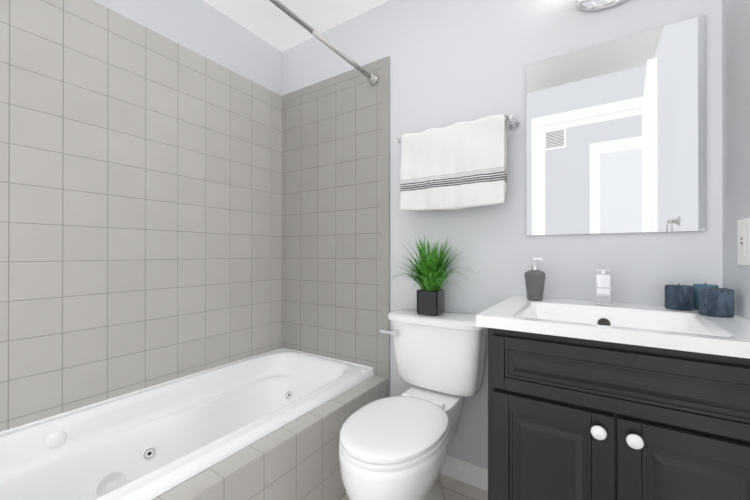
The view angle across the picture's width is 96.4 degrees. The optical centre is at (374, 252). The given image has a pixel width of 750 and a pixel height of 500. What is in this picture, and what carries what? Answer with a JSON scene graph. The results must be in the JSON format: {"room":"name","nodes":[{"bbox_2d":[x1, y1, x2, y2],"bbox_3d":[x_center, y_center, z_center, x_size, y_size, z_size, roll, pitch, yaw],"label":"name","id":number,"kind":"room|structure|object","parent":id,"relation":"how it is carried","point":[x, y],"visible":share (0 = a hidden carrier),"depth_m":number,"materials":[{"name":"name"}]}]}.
{"room":"bathroom","nodes":[
{"label":"bathroom","id":0,"kind":"room"},
{"bbox_2d":[93,0,281,95],"bbox_3d":[-1.163,-0.146,1.640,0.100,2.515,1.730,0,0,33],"label":"wall","id":1,"kind":"structure","parent":0,"point":[204,29],"depth_m":1.90,"materials":[{"name":"grey paint"}]},
{"bbox_2d":[0,0,281,431],"bbox_3d":[-1.084,0.013,1.659,0.012,2.197,1.610,0,0,33],"label":"wall tile","id":2,"kind":"structure","parent":1,"relation":"attached to","point":[140,207],"depth_m":1.53,"materials":[{"name":"grey tile"}]},
{"bbox_2d":[0,347,373,433],"bbox_3d":[-0.760,0.657,1.447,0.766,0.010,1.590,0,0,33],"label":"trim","id":3,"kind":"structure","parent":1,"relation":"attached to","point":[4,431],"depth_m":1.63,"materials":[{"name":"white"}]},
{"bbox_2d":[203,0,388,50],"bbox_3d":[-0.453,-1.440,-0.290,3.400,0.060,4.400,0,0,33],"label":"ceiling","id":4,"kind":"structure","parent":0,"point":[269,22],"depth_m":1.98,"materials":[{"name":"white paint"}]},
{"bbox_2d":[339,474,487,499],"bbox_3d":[-0.453,1.135,-0.299,3.400,0.060,4.400,0,0,33],"label":"floor","id":5,"kind":"structure","parent":0,"point":[454,489],"depth_m":1.55,"materials":[{"name":"tile"}]},
{"bbox_2d":[152,376,386,499],"bbox_3d":[-0.418,0.903,1.218,0.125,0.414,1.596,0,0,33],"label":"skirt","id":6,"kind":"object","parent":5,"relation":"on","point":[297,459],"visible":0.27,"depth_m":1.28,"materials":[{"name":"tile"}]},
{"bbox_2d":[0,348,373,499],"bbox_3d":[-0.758,0.845,1.439,0.767,0.388,1.592,0,0,33],"label":"bathtub","id":7,"kind":"object","parent":6,"relation":"attached to","point":[151,443],"visible":0.79,"depth_m":1.46,"materials":[{"name":"white plastic"}]},
{"bbox_2d":[339,309,486,499],"bbox_3d":[0.140,0.702,1.363,0.490,0.816,0.741,0,0,33],"label":"toilet","id":8,"kind":"object","parent":5,"relation":"on","point":[394,448],"visible":0.94,"depth_m":1.32,"materials":[{"name":"white ceramic"}]},
{"bbox_2d":[384,238,478,315],"bbox_3d":[0.226,0.100,1.536,0.500,0.388,0.350,0,0,33],"label":"plant","id":9,"kind":"object","parent":8,"relation":"on","point":[430,270],"visible":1,"depth_m":1.56,"materials":[{"name":"green plant"}]},
{"bbox_2d":[476,296,749,499],"bbox_3d":[0.741,0.652,1.077,0.672,0.915,0.590,0,0,33],"label":"bathroom vanity","id":10,"kind":"object","parent":5,"relation":"on","point":[589,400],"visible":0.92,"depth_m":0.86,"materials":[{"name":"black paint"}]},
{"bbox_2d":[524,258,545,300],"bbox_3d":[0.654,0.108,1.371,0.081,0.172,0.081,0,0,33],"label":"soap dispenser","id":11,"kind":"object","parent":10,"relation":"on","point":[534,277],"visible":1,"depth_m":1.34,"materials":[{"name":"grey plastic"}]},
{"bbox_2d":[594,269,611,304],"bbox_3d":[0.844,0.128,1.239,0.054,0.131,0.087,0,0,33],"label":"faucet","id":12,"kind":"object","parent":10,"relation":"on","point":[603,288],"visible":1,"depth_m":1.23,"materials":[{"name":"silver metal"}]},
{"bbox_2d":[664,283,693,310],"bbox_3d":[1.038,0.149,1.145,0.074,0.089,0.074,0,0,33],"label":"candle","id":13,"kind":"object","parent":10,"relation":"on","point":[679,297],"visible":1,"depth_m":1.12,"materials":[{"name":"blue wax"}]},
{"bbox_2d":[692,282,718,309],"bbox_3d":[1.118,0.147,1.133,0.064,0.093,0.064,0,0,33],"label":"candle","id":14,"kind":"object","parent":10,"relation":"on","point":[696,294],"visible":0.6,"depth_m":1.13,"materials":[{"name":"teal wax"}]},
{"bbox_2d":[699,285,733,316],"bbox_3d":[1.047,0.148,1.029,0.077,0.091,0.077,0,0,33],"label":"candle","id":15,"kind":"object","parent":10,"relation":"on","point":[716,302],"visible":1,"depth_m":1.00,"materials":[{"name":"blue wax"}]},
{"bbox_2d":[282,0,722,468],"bbox_3d":[0.719,-0.147,1.508,3.400,2.515,0.100,0,0,33],"label":"wall","id":16,"kind":"structure","parent":0,"point":[452,62],"depth_m":1.56,"materials":[{"name":"grey paint"}]},
{"bbox_2d":[282,56,389,396],"bbox_3d":[-0.282,0.014,2.090,0.863,2.197,0.014,0,0,33],"label":"wall tile","id":17,"kind":"structure","parent":16,"relation":"attached to","point":[335,213],"depth_m":2.04,"materials":[{"name":"grey tile"}]},
{"bbox_2d":[269,0,377,84],"bbox_3d":[-0.442,-0.984,1.238,0.060,0.060,1.597,0,0,33],"label":"shower curtain rod","id":18,"kind":"object","parent":17,"relation":"attached to","point":[373,79],"visible":1,"depth_m":1.55,"materials":[{"name":"silver metal"}]},
{"bbox_2d":[398,114,518,210],"bbox_3d":[0.366,-0.403,1.606,0.585,0.412,0.120,0,0,33],"label":"towel","id":19,"kind":"object","parent":16,"relation":"attached to","point":[459,165],"visible":1,"depth_m":1.55,"materials":[{"name":"white fabric"}]},
{"bbox_2d":[441,455,487,490],"bbox_3d":[0.617,1.063,1.503,1.280,0.095,0.012,0,0,33],"label":"baseboard","id":20,"kind":"structure","parent":16,"relation":"attached to","point":[466,472],"depth_m":1.60,"materials":[{"name":"white"}]},
{"bbox_2d":[577,0,627,11],"bbox_3d":[0.884,-1.071,1.252,0.448,0.222,0.154,0,0,33],"label":"sconce","id":21,"kind":"object","parent":16,"relation":"attached to","point":[590,5],"visible":1,"depth_m":1.33,"materials":[{"name":"silver metal"}]},
{"bbox_2d":[526,15,705,235],"bbox_3d":[0.908,-0.449,1.321,0.573,0.751,0.006,0,0,33],"label":"mirror","id":22,"kind":"object","parent":16,"relation":"attached to","point":[616,136],"visible":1,"depth_m":1.29,"materials":[{"name":"clear glass"}]},
{"bbox_2d":[722,0,749,320],"bbox_3d":[1.140,-0.148,0.981,0.100,2.515,0.325,0,0,33],"label":"wall","id":23,"kind":"structure","parent":0,"point":[735,113],"depth_m":1.04,"materials":[{"name":"grey paint"}]},
{"bbox_2d":[737,218,749,264],"bbox_3d":[1.065,-0.030,0.967,0.010,0.133,0.094,0,0,33],"label":"outlet","id":24,"kind":"object","parent":23,"relation":"attached to","point":[743,241],"visible":1,"depth_m":0.96,"materials":[{"name":"white plastic"}]}
]}

